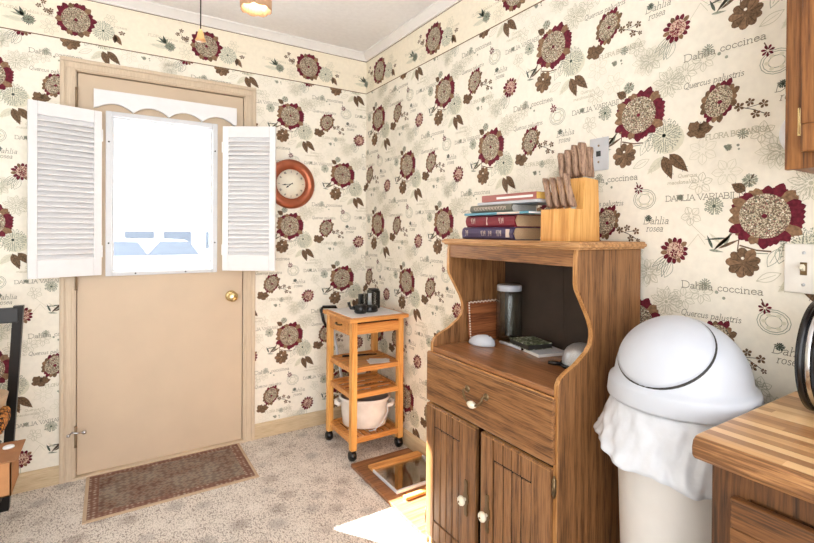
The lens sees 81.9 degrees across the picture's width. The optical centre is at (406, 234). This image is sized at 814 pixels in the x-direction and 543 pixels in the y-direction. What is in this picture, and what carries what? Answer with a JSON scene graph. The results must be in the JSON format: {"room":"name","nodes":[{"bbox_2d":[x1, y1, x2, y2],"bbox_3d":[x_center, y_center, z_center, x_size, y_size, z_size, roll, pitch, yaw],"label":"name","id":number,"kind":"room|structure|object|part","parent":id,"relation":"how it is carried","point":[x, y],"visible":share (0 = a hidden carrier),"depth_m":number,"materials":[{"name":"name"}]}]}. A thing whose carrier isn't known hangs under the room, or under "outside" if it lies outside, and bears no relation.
{"room":"kitchen","nodes":[
{"label":"kitchen","id":0,"kind":"room"},
{"bbox_2d":[0,0,366,472],"bbox_3d":[-1.786,0.000,2.325,3.720,2.445,0.122,0,0,-32],"label":"wall","id":1,"kind":"structure","parent":0,"point":[315,101],"depth_m":2.82,"materials":[{"name":"beige paper"}]},
{"bbox_2d":[11,465,58,494],"bbox_3d":[-2.520,1.177,1.794,1.917,0.088,0.014,0,0,-32],"label":"baseboard","id":2,"kind":"structure","parent":1,"relation":"attached to","point":[49,476],"depth_m":2.26,"materials":[{"name":"beige wood"}]},
{"bbox_2d":[27,99,102,278],"bbox_3d":[-1.639,-0.207,2.261,0.026,0.823,0.298,1,0,41],"label":"shutter","id":3,"kind":"object","parent":1,"relation":"attached to","point":[64,175],"visible":1,"depth_m":2.25,"materials":[{"name":"white paint"}]},
{"bbox_2d":[66,73,242,474],"bbox_3d":[-1.321,0.202,2.538,0.841,2.014,0.112,0,0,-32],"label":"door","id":4,"kind":"structure","parent":1,"relation":"in","point":[159,350],"depth_m":2.53,"materials":[{"name":"beige paint"}]},
{"bbox_2d":[94,88,236,125],"bbox_3d":[-1.284,-0.682,2.544,0.690,0.100,0.025,0,0,-32],"label":"valance board","id":5,"kind":"object","parent":4,"relation":"attached to","point":[134,103],"visible":1,"depth_m":2.52,"materials":[{"name":"white paint"}]},
{"bbox_3d":[-1.010,0.358,2.713,0.064,0.064,0.072,0,0,-32],"label":"knob","id":6,"kind":"part","parent":4,"relation":"part of","materials":[{"name":"gold metal"}]},
{"bbox_2d":[59,56,255,483],"bbox_3d":[-1.335,0.176,2.600,0.942,2.098,0.141,0,0,-32],"label":"trim","id":7,"kind":"structure","parent":1,"relation":"attached to","point":[70,67],"depth_m":2.39,"materials":[{"name":"beige paint"}]},
{"bbox_2d":[91,0,366,61],"bbox_3d":[-1.783,-1.200,2.214,3.600,0.043,0.050,0,0,-32],"label":"trim","id":8,"kind":"structure","parent":1,"relation":"attached to","point":[144,6],"depth_m":2.70,"materials":[{"name":"white wood"}]},
{"bbox_2d":[221,126,275,270],"bbox_3d":[-0.903,-0.205,2.682,0.304,0.823,0.026,0,0,0],"label":"shutter","id":9,"kind":"object","parent":1,"relation":"attached to","point":[249,184],"visible":1,"depth_m":2.67,"materials":[{"name":"white paint"}]},
{"bbox_2d":[276,159,314,208],"bbox_3d":[-0.716,-0.313,2.907,0.306,0.306,0.034,0,0,-32],"label":"wall clock","id":10,"kind":"object","parent":1,"relation":"attached to","point":[295,185],"visible":0.88,"depth_m":2.91,"materials":[{"name":"orange metal"}]},
{"bbox_2d":[254,406,341,439],"bbox_3d":[-0.602,1.183,3.008,0.742,0.088,0.014,0,0,-32],"label":"baseboard","id":11,"kind":"structure","parent":1,"relation":"attached to","point":[288,424],"depth_m":2.93,"materials":[{"name":"beige wood"}]},
{"bbox_2d":[0,424,428,542],"bbox_3d":[-0.696,1.292,0.485,3.840,0.100,4.420,0,0,-32],"label":"floor","id":12,"kind":"structure","parent":0,"point":[306,489],"depth_m":2.09,"materials":[{"name":"carpet"}]},
{"bbox_2d":[0,305,24,512],"bbox_3d":[-1.833,0.763,1.852,0.496,0.925,0.377,0,0,-32],"label":"dining chair","id":13,"kind":"object","parent":12,"relation":"on","point":[14,315],"visible":0.65,"depth_m":2.01,"materials":[{"name":"black paint"}]},
{"bbox_2d":[0,406,10,433],"bbox_3d":[-1.767,0.743,1.787,0.380,0.073,0.187,0,0,-32],"label":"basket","id":14,"kind":"object","parent":13,"relation":"on","point":[5,412],"visible":0.97,"depth_m":1.87,"materials":[{"name":"orange wicker"}]},
{"bbox_2d":[0,389,8,407],"bbox_3d":[-1.685,0.671,1.835,0.196,0.070,0.196,0,0,-32],"label":"wooden bowl","id":15,"kind":"object","parent":14,"relation":"on","point":[3,393],"visible":1,"depth_m":1.87,"materials":[{"name":"brown wood"}]},
{"bbox_3d":[-1.814,0.339,1.882,0.400,0.063,0.025,0,0,-32],"label":"rail","id":16,"kind":"part","parent":13,"relation":"part of","materials":[{"name":"black paint"}]},
{"bbox_2d":[82,443,258,524],"bbox_3d":[-1.179,1.222,2.366,0.740,0.009,0.442,0,0,-32],"label":"door mat","id":17,"kind":"object","parent":12,"relation":"on","point":[118,492],"visible":1,"depth_m":2.32,"materials":[{"name":"brown fabric"}]},
{"bbox_2d":[320,305,345,427],"bbox_3d":[-0.414,0.840,3.010,0.265,0.774,0.134,0,0,-32],"label":"cane","id":18,"kind":"object","parent":12,"relation":"on","point":[323,306],"visible":0.29,"depth_m":3.02,"materials":[{"name":"black metal"}]},
{"bbox_3d":[-0.501,0.524,3.016,0.121,0.143,0.024,0,0,-32],"label":"loop handle","id":19,"kind":"part","parent":18,"relation":"part of","materials":[{"name":"black plastic"}]},
{"bbox_2d":[323,306,408,461],"bbox_3d":[-0.251,0.840,2.760,0.372,0.782,0.382,0,0,-32],"label":"kitchen cart","id":20,"kind":"object","parent":12,"relation":"on","point":[346,321],"visible":0.75,"depth_m":2.70,"materials":[{"name":"orange wood"}]},
{"bbox_3d":[-0.461,0.822,2.806,0.034,0.699,0.034,0,0,-32],"label":"leg","id":21,"kind":"part","parent":20,"relation":"part of","materials":[{"name":"orange wood"}]},
{"bbox_3d":[-0.379,0.515,2.674,0.017,0.070,0.269,0,0,-32],"label":"drawer","id":22,"kind":"part","parent":20,"relation":"part of","materials":[{"name":"orange wood"}]},
{"bbox_3d":[-0.292,0.824,2.551,0.034,0.699,0.034,0,0,-32],"label":"leg","id":23,"kind":"part","parent":20,"relation":"part of","materials":[{"name":"orange wood"}]},
{"bbox_2d":[347,302,366,313],"bbox_3d":[-0.279,0.417,2.678,0.106,0.064,0.082,0,0,-32],"label":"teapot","id":24,"kind":"object","parent":20,"relation":"on","point":[358,308],"visible":1,"depth_m":2.66,"materials":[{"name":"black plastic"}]},
{"bbox_3d":[-0.319,0.407,2.678,0.046,0.046,0.024,0,0,0],"label":"handle","id":25,"kind":"part","parent":24,"relation":"part of","materials":[{"name":"black plastic"}]},
{"bbox_2d":[354,304,366,313],"bbox_3d":[-0.265,0.423,2.683,0.076,0.051,0.076,0,0,-32],"label":"cup","id":26,"kind":"object","parent":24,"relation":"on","point":[358,308],"depth_m":2.65,"materials":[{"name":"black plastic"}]},
{"bbox_2d":[342,353,376,356],"bbox_3d":[-0.286,0.726,2.831,0.209,0.014,0.014,0,0,-16],"label":"serving tongs","id":27,"kind":"object","parent":20,"relation":"on","point":[371,353],"visible":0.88,"depth_m":2.83,"materials":[{"name":"black plastic"}]},
{"bbox_2d":[334,388,394,430],"bbox_3d":[-0.250,1.028,2.764,0.361,0.172,0.231,0,0,2],"label":"slow cooker","id":28,"kind":"object","parent":20,"relation":"on","point":[372,411],"visible":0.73,"depth_m":2.68,"materials":[{"name":"white ceramic"}]},
{"bbox_3d":[-0.407,0.982,2.769,0.047,0.033,0.103,0,0,2],"label":"handle","id":29,"kind":"part","parent":28,"relation":"part of","materials":[{"name":"white ceramic"}]},
{"bbox_3d":[-0.157,1.044,2.679,0.125,0.140,0.032,0,0,-35],"label":"cord","id":30,"kind":"part","parent":28,"relation":"part of","materials":[{"name":"white plastic"}]},
{"bbox_3d":[-0.093,0.985,2.758,0.047,0.033,0.103,0,0,2],"label":"handle","id":31,"kind":"part","parent":28,"relation":"part of","materials":[{"name":"white ceramic"}]},
{"bbox_3d":[-0.248,0.462,2.758,0.372,0.023,0.382,0,0,-32],"label":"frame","id":32,"kind":"part","parent":20,"relation":"part of","materials":[{"name":"white laminate"}]},
{"bbox_2d":[358,288,379,307],"bbox_3d":[-0.230,0.388,2.847,0.120,0.120,0.070,0,0,-32],"label":"coffee maker","id":33,"kind":"object","parent":20,"relation":"on","point":[362,298],"visible":0.68,"depth_m":2.83,"materials":[{"name":"black plastic"}]},
{"bbox_2d":[365,293,377,312],"bbox_3d":[-0.218,0.392,2.748,0.096,0.114,0.096,0,0,-32],"label":"coffee grinder","id":34,"kind":"object","parent":20,"relation":"on","point":[371,307],"visible":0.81,"depth_m":2.72,"materials":[{"name":"black plastic"}]},
{"bbox_3d":[-0.207,0.822,2.972,0.034,0.699,0.034,0,0,-32],"label":"leg","id":35,"kind":"part","parent":20,"relation":"part of","materials":[{"name":"orange wood"}]},
{"bbox_3d":[-0.044,0.825,2.725,0.034,0.699,0.034,0,0,-32],"label":"leg","id":36,"kind":"part","parent":20,"relation":"part of","materials":[{"name":"orange wood"}]},
{"bbox_3d":[-0.164,0.733,2.732,0.146,0.003,0.137,0,0,-32],"label":"leaflet","id":37,"kind":"object","parent":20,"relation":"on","visible":0},
{"bbox_2d":[367,358,389,363],"bbox_3d":[-0.166,0.730,2.707,0.120,0.003,0.085,0,0,-18],"label":"leaflet","id":38,"kind":"object","parent":37,"relation":"on","point":[383,360],"visible":1,"depth_m":2.69,"materials":[{"name":"white paper"}]},
{"bbox_2d":[351,448,428,541],"bbox_3d":[0.043,1.218,2.280,0.359,0.032,0.706,0,0,-32],"label":"wooden board","id":39,"kind":"object","parent":12,"relation":"on","point":[411,511],"depth_m":2.18,"materials":[{"name":"brown wood"}]},
{"bbox_2d":[368,451,425,493],"bbox_3d":[0.006,1.207,2.400,0.310,0.016,0.292,0,0,-32],"label":"mirror","id":40,"kind":"object","parent":39,"relation":"on","point":[405,472],"visible":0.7,"depth_m":2.40,"materials":[{"name":"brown mirror"}]},
{"bbox_3d":[-0.112,1.208,2.303,0.008,0.014,0.226,0,0,-32],"label":"trim","id":41,"kind":"part","parent":40,"relation":"part of","materials":[{"name":"white plastic"}]},
{"bbox_3d":[-0.058,1.206,2.501,0.310,0.016,0.052,0,0,-32],"label":"trim","id":42,"kind":"part","parent":40,"relation":"part of","materials":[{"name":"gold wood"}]},
{"bbox_3d":[0.080,1.209,2.282,0.310,0.014,0.014,0,0,-32],"label":"trim","id":43,"kind":"part","parent":40,"relation":"part of","materials":[{"name":"white plastic"}]},
{"bbox_3d":[0.106,1.210,2.228,0.280,0.014,0.028,0,0,-32],"label":"wood strip","id":44,"kind":"part","parent":39,"relation":"part of","materials":[{"name":"brown wood"}]},
{"bbox_2d":[424,239,646,542],"bbox_3d":[0.404,0.631,1.673,0.450,1.222,0.658,0,0,-32],"label":"cabinet","id":45,"kind":"object","parent":12,"relation":"on","point":[514,453],"visible":0.98,"depth_m":1.50,"materials":[{"name":"brown wood"}]},
{"bbox_3d":[0.160,0.914,1.720,0.016,0.513,0.293,0,0,-32],"label":"door","id":46,"kind":"part","parent":45,"relation":"part of","materials":[{"name":"brown wood"}]},
{"bbox_3d":[0.191,0.918,1.622,0.032,0.033,0.033,0,0,-32],"label":"knob","id":47,"kind":"part","parent":45,"relation":"part of","materials":[{"name":"beige ceramic"}]},
{"bbox_3d":[0.205,0.914,1.630,0.005,0.124,0.027,0,0,-32],"label":"knob plate","id":48,"kind":"part","parent":45,"relation":"part of","materials":[{"name":"brown metal"}]},
{"bbox_3d":[0.263,0.640,1.942,0.393,1.200,0.017,0,0,-32],"label":"panel","id":49,"kind":"part","parent":45,"relation":"part of","materials":[{"name":"brown wood"}]},
{"bbox_3d":[0.227,0.548,1.581,0.034,0.053,0.121,0,0,-32],"label":"bail handle","id":50,"kind":"part","parent":45,"relation":"part of","materials":[{"name":"brown metal"}]},
{"bbox_2d":[469,334,494,346],"bbox_3d":[0.295,0.415,1.854,0.112,0.040,0.070,1,0,34],"label":"computer mouse","id":51,"kind":"object","parent":45,"relation":"on","point":[482,340],"visible":1,"depth_m":1.83,"materials":[{"name":"white plastic"}]},
{"bbox_3d":[0.248,0.919,1.530,0.032,0.033,0.033,0,0,-32],"label":"knob","id":52,"kind":"part","parent":45,"relation":"part of","materials":[{"name":"beige ceramic"}]},
{"bbox_2d":[467,299,498,338],"bbox_3d":[0.317,0.352,1.940,0.161,0.164,0.027,0,0,-32],"label":"notebook","id":53,"kind":"object","parent":45,"relation":"on","point":[482,314],"visible":0.96,"depth_m":1.94,"materials":[{"name":"brown wood"}]},
{"bbox_3d":[0.263,0.915,1.539,0.005,0.124,0.027,0,0,-32],"label":"knob plate","id":54,"kind":"part","parent":45,"relation":"part of","materials":[{"name":"brown metal"}]},
{"bbox_3d":[0.248,0.553,1.581,0.016,0.189,0.620,0,0,-32],"label":"drawer","id":55,"kind":"part","parent":45,"relation":"part of","materials":[{"name":"brown wood"}]},
{"bbox_2d":[433,336,565,395],"bbox_3d":[0.418,0.447,1.680,0.382,0.020,0.588,0,0,-32],"label":"shelf","id":56,"kind":"object","parent":45,"relation":"attached to","point":[513,364],"depth_m":1.61,"materials":[{"name":"brown wood"}]},
{"bbox_2d":[462,227,539,239],"bbox_3d":[0.359,-0.004,1.814,0.151,0.046,0.282,0,0,-32],"label":"book","id":57,"kind":"object","parent":45,"relation":"on","point":[493,233],"visible":0.98,"depth_m":1.72,"materials":[{"name":"purple paper"}]},
{"bbox_2d":[466,214,540,226],"bbox_3d":[0.370,-0.050,1.805,0.153,0.044,0.267,0,0,-32],"label":"book","id":58,"kind":"object","parent":57,"relation":"on","point":[516,220],"visible":0.95,"depth_m":1.72,"materials":[{"name":"red paper"}]},
{"bbox_2d":[464,211,540,215],"bbox_3d":[0.383,-0.077,1.767,0.153,0.009,0.338,0,0,-32],"label":"book","id":59,"kind":"object","parent":58,"relation":"on","point":[510,212],"visible":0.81,"depth_m":1.69,"materials":[{"name":"white paper"}]},
{"bbox_2d":[470,204,537,212],"bbox_3d":[0.368,-0.097,1.803,0.139,0.028,0.225,0,0,-32],"label":"book","id":60,"kind":"object","parent":59,"relation":"on","point":[501,207],"visible":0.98,"depth_m":1.73,"materials":[{"name":"grey paper"}]},
{"bbox_2d":[477,199,546,205],"bbox_3d":[0.425,-0.117,1.749,0.160,0.010,0.307,0,0,-32],"label":"book","id":61,"kind":"object","parent":60,"relation":"on","point":[529,201],"visible":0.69,"depth_m":1.68,"materials":[{"name":"white paper"}]},
{"bbox_2d":[482,191,551,202],"bbox_3d":[0.417,-0.135,1.736,0.129,0.025,0.274,0,0,-32],"label":"book","id":62,"kind":"object","parent":61,"relation":"on","point":[535,194],"visible":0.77,"depth_m":1.67,"materials":[{"name":"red paper"}]},
{"bbox_2d":[499,340,523,350],"bbox_3d":[0.407,0.430,1.817,0.012,0.012,0.144,0,0,-28],"label":"marker pen","id":63,"kind":"object","parent":45,"relation":"on","point":[500,341],"visible":0.84,"depth_m":1.82,"materials":[{"name":"white plastic"}]},
{"bbox_3d":[0.330,0.917,1.450,0.016,0.513,0.293,0,0,-32],"label":"door","id":64,"kind":"part","parent":45,"relation":"part of","materials":[{"name":"brown wood"}]},
{"bbox_2d":[523,346,563,357],"bbox_3d":[0.498,0.431,1.757,0.122,0.013,0.157,0,0,-18],"label":"notepad","id":65,"kind":"object","parent":45,"relation":"on","point":[553,351],"visible":0.5,"depth_m":1.70,"materials":[{"name":"white paper"}]},
{"bbox_2d":[510,336,551,350],"bbox_3d":[0.471,0.413,1.790,0.108,0.020,0.124,0,0,-20],"label":"notebook","id":66,"kind":"object","parent":65,"relation":"on","point":[528,343],"visible":1,"depth_m":1.76,"materials":[{"name":"green paper"}]},
{"bbox_3d":[0.584,0.250,1.783,0.010,0.415,0.588,0,0,-32],"label":"panel","id":67,"kind":"part","parent":45,"relation":"part of","materials":[{"name":"brown wood"}]},
{"bbox_2d":[548,342,586,368],"bbox_3d":[0.567,0.396,1.542,0.146,0.079,0.146,0,0,-32],"label":"mesh strainer","id":68,"kind":"object","parent":45,"relation":"on","point":[573,351],"visible":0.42,"depth_m":1.52,"materials":[{"name":"metal"}]},
{"bbox_2d":[562,342,586,365],"bbox_3d":[0.573,0.391,1.541,0.123,0.069,0.123,0,0,-32],"label":"bowl","id":69,"kind":"object","parent":68,"relation":"on","point":[573,351],"depth_m":1.52,"materials":[{"name":"ceramic"}]},
{"bbox_2d":[540,177,599,241],"bbox_3d":[0.537,-0.081,1.544,0.150,0.205,0.118,0,0,-32],"label":"knife block","id":70,"kind":"object","parent":45,"relation":"on","point":[581,223],"visible":0.84,"depth_m":1.50,"materials":[{"name":"brown wood"}]},
{"bbox_2d":[542,178,554,208],"bbox_3d":[0.472,-0.134,1.563,0.045,0.104,0.024,0,0,1],"label":"kitchen knife","id":71,"kind":"object","parent":70,"relation":"in","point":[548,196],"visible":0.95,"depth_m":1.55,"materials":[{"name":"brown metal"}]},
{"bbox_2d":[549,177,561,208],"bbox_3d":[0.488,-0.134,1.539,0.045,0.104,0.024,0,0,1],"label":"kitchen knife","id":72,"kind":"object","parent":70,"relation":"in","point":[553,184],"visible":0.95,"depth_m":1.53,"materials":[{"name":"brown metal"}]},
{"bbox_2d":[557,153,565,176],"bbox_3d":[0.529,-0.229,1.596,0.041,0.092,0.027,0,0,0],"label":"kitchen knife","id":73,"kind":"object","parent":70,"relation":"in","point":[561,160],"visible":0.7,"depth_m":1.59,"materials":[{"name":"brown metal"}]},
{"bbox_2d":[556,176,569,208],"bbox_3d":[0.503,-0.134,1.514,0.045,0.104,0.024,0,0,1],"label":"kitchen knife","id":74,"kind":"object","parent":70,"relation":"in","point":[560,183],"visible":0.93,"depth_m":1.51,"materials":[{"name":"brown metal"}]},
{"bbox_2d":[564,150,574,178],"bbox_3d":[0.544,-0.232,1.571,0.041,0.098,0.027,0,0,0],"label":"kitchen knife","id":75,"kind":"object","parent":70,"relation":"on","point":[567,153],"visible":0.81,"depth_m":1.56,"materials":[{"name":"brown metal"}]},
{"bbox_2d":[563,173,576,208],"bbox_3d":[0.517,-0.138,1.490,0.048,0.112,0.025,0,0,4],"label":"kitchen knife","id":76,"kind":"object","parent":70,"relation":"in","point":[566,177],"visible":1,"depth_m":1.48,"materials":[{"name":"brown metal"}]},
{"bbox_2d":[571,145,582,177],"bbox_3d":[0.559,-0.238,1.547,0.043,0.110,0.027,0,0,0],"label":"kitchen knife","id":77,"kind":"object","parent":70,"relation":"on","point":[574,152],"visible":0.76,"depth_m":1.54,"materials":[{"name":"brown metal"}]},
{"bbox_2d":[577,142,590,177],"bbox_3d":[0.574,-0.240,1.523,0.049,0.114,0.032,0,0,0],"label":"kitchen knife","id":78,"kind":"object","parent":70,"relation":"on","point":[584,167],"visible":0.99,"depth_m":1.51,"materials":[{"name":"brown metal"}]},
{"bbox_2d":[587,147,594,178],"bbox_3d":[0.599,-0.233,1.534,0.032,0.104,0.026,0,0,0],"label":"kitchen knife","id":79,"kind":"object","parent":70,"relation":"in","point":[590,151],"visible":0.75,"depth_m":1.52,"materials":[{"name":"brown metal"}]},
{"bbox_3d":[0.586,0.645,1.430,0.393,1.200,0.017,0,0,-32],"label":"panel","id":80,"kind":"part","parent":45,"relation":"part of","materials":[{"name":"brown wood"}]},
{"bbox_2d":[607,315,763,542],"bbox_3d":[0.715,0.728,1.234,0.354,1.030,0.354,0,0,-32],"label":"bin","id":81,"kind":"object","parent":12,"relation":"on","point":[674,367],"visible":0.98,"depth_m":1.12,"materials":[{"name":"white plastic"}]},
{"bbox_2d":[593,395,716,500],"bbox_3d":[0.710,0.511,1.233,0.398,0.168,0.396,0,0,-32],"label":"liner","id":82,"kind":"object","parent":81,"relation":"in","point":[657,448],"visible":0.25,"depth_m":1.11,"materials":[{"name":"white plastic"}]},
{"bbox_3d":[0.718,0.324,1.232,0.354,0.214,0.354,0,0,-32],"label":"domed lid","id":83,"kind":"part","parent":81,"relation":"part of","materials":[{"name":"white plastic"}]},
{"bbox_2d":[712,465,813,542],"bbox_3d":[1.110,0.850,0.508,0.492,0.809,1.237,0,0,-32],"label":"base cabinet","id":84,"kind":"object","parent":12,"relation":"on","point":[744,510],"visible":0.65,"depth_m":0.84,"materials":[{"name":"brown wood"}]},
{"bbox_2d":[692,391,813,503],"bbox_3d":[1.121,0.422,0.497,0.513,0.046,1.313,0,0,-32],"label":"countertop","id":85,"kind":"structure","parent":84,"relation":"on","point":[771,444],"depth_m":0.88,"materials":[{"name":"wood"}]},
{"bbox_2d":[794,301,813,410],"bbox_3d":[0.977,0.270,0.969,0.249,0.249,0.205,0,0,-32],"label":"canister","id":86,"kind":"object","parent":85,"relation":"on","point":[804,348],"visible":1,"depth_m":0.99,"materials":[{"name":"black metal"}]},
{"bbox_3d":[0.720,0.803,0.682,0.018,0.635,0.448,0,0,-32],"label":"door","id":87,"kind":"part","parent":84,"relation":"part of","materials":[{"name":"brown wood"}]},
{"bbox_3d":[-1.611,1.079,1.652,0.300,0.298,0.155,0,0,-32],"label":"footstool","id":88,"kind":"object","parent":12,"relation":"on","visible":0},
{"bbox_2d":[0,439,25,497],"bbox_3d":[-1.585,0.864,1.674,0.328,0.132,0.200,0,0,-32],"label":"cardboard box","id":89,"kind":"object","parent":88,"relation":"on","point":[9,458],"depth_m":1.70,"materials":[{"name":"brown cardboard"}]},
{"bbox_3d":[-1.503,0.801,1.771,0.036,0.006,0.036,0,0,-32],"label":"bottle cap","id":90,"kind":"part","parent":89,"relation":"part of","materials":[{"name":"white plastic"}]},
{"bbox_2d":[145,0,436,51],"bbox_3d":[-0.678,-1.253,0.469,3.840,0.100,4.420,0,0,-32],"label":"ceiling","id":91,"kind":"structure","parent":0,"point":[358,25],"depth_m":2.61,"materials":[{"name":"white paint"}]},
{"bbox_2d":[195,0,271,42],"bbox_3d":[-0.604,-0.920,1.590,0.371,0.578,0.400,0,0,-32],"label":"ceiling light","id":92,"kind":"object","parent":91,"relation":"hanging from","point":[262,8],"visible":1,"depth_m":1.79,"materials":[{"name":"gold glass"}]},
{"bbox_3d":[-0.673,-0.650,1.531,0.034,0.037,0.034,0,0,-32],"label":"bell pull","id":93,"kind":"part","parent":92,"relation":"part of","materials":[{"name":"glass"}]},
{"bbox_3d":[-0.572,-0.912,1.779,0.115,0.126,0.115,0,0,-32],"label":"lamp shade","id":94,"kind":"part","parent":92,"relation":"part of","materials":[{"name":"white glass"}]},
{"bbox_2d":[497,283,521,291],"bbox_3d":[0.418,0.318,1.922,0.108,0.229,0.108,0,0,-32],"label":"lid","id":95,"kind":"object","parent":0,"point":[505,287],"visible":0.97,"depth_m":1.88,"materials":[{"name":"white plastic"}]},
{"bbox_2d":[364,0,813,441],"bbox_3d":[0.916,0.025,1.420,0.122,2.445,4.300,0,0,-32],"label":"wall","id":96,"kind":"structure","parent":0,"point":[484,97],"depth_m":1.62,"materials":[{"name":"beige paper"}]},
{"bbox_2d":[383,417,425,456],"bbox_3d":[0.856,1.203,1.386,0.014,0.088,4.286,0,0,-32],"label":"baseboard","id":97,"kind":"structure","parent":96,"relation":"attached to","point":[410,440],"depth_m":2.67,"materials":[{"name":"beige wood"}]},
{"bbox_2d":[363,0,460,60],"bbox_3d":[0.853,-1.176,1.367,0.050,0.043,4.300,0,0,-32],"label":"trim","id":98,"kind":"structure","parent":96,"relation":"attached to","point":[439,6],"depth_m":2.68,"materials":[{"name":"white wood"}]},
{"bbox_2d":[590,136,608,170],"bbox_3d":[0.683,-0.286,1.670,0.008,0.116,0.075,0,0,-32],"label":"phone jack plate","id":99,"kind":"object","parent":96,"relation":"attached to","point":[600,146],"visible":0.88,"depth_m":1.66,"materials":[{"name":"white plastic"}]},
{"bbox_2d":[779,120,784,149],"bbox_3d":[0.993,-0.255,1.158,0.031,0.128,0.128,0,0,-32],"label":"wall fixture","id":100,"kind":"object","parent":96,"relation":"attached to","point":[782,128],"visible":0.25,"depth_m":1.20,"materials":[{"name":"white paint"}]},
{"bbox_2d":[784,244,813,293],"bbox_3d":[0.988,0.086,1.171,0.022,0.124,0.082,0,0,-32],"label":"light switch","id":101,"kind":"object","parent":96,"relation":"attached to","point":[798,258],"visible":1,"depth_m":1.18,"materials":[{"name":"white plastic"}]},
{"bbox_2d":[785,0,813,173],"bbox_3d":[1.217,-0.586,0.534,0.319,0.918,1.192,0,0,-32],"label":"upper cabinet","id":102,"kind":"object","parent":96,"relation":"attached to","point":[799,103],"visible":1,"depth_m":0.94,"materials":[{"name":"brown wood"}]},
{"bbox_3d":[0.906,-0.585,0.745,0.018,0.847,0.441,0,0,-32],"label":"door","id":103,"kind":"part","parent":102,"relation":"part of","materials":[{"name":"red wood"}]},
{"label":"outside","id":104,"kind":"structure","parent":0,"visible":0},
{"bbox_3d":[-20.692,1.391,26.105,70.000,0.100,59.500,0,0,-32],"label":"ground","id":105,"kind":"structure","parent":104,"visible":0},
{"bbox_2d":[114,188,208,256],"bbox_3d":[-11.708,-0.198,18.459,12.800,3.300,6.800,0,0,-32],"label":"house","id":106,"kind":"structure","parent":105,"relation":"on","point":[138,213],"depth_m":17.20,"materials":[{"name":"white"}]},
{"bbox_2d":[114,238,208,269],"bbox_3d":[-5.517,0.815,10.538,4.200,1.460,1.725,0,0,-32],"label":"parked car","id":107,"kind":"object","parent":105,"relation":"on","point":[129,253],"visible":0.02,"depth_m":9.74,"materials":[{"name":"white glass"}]}
]}

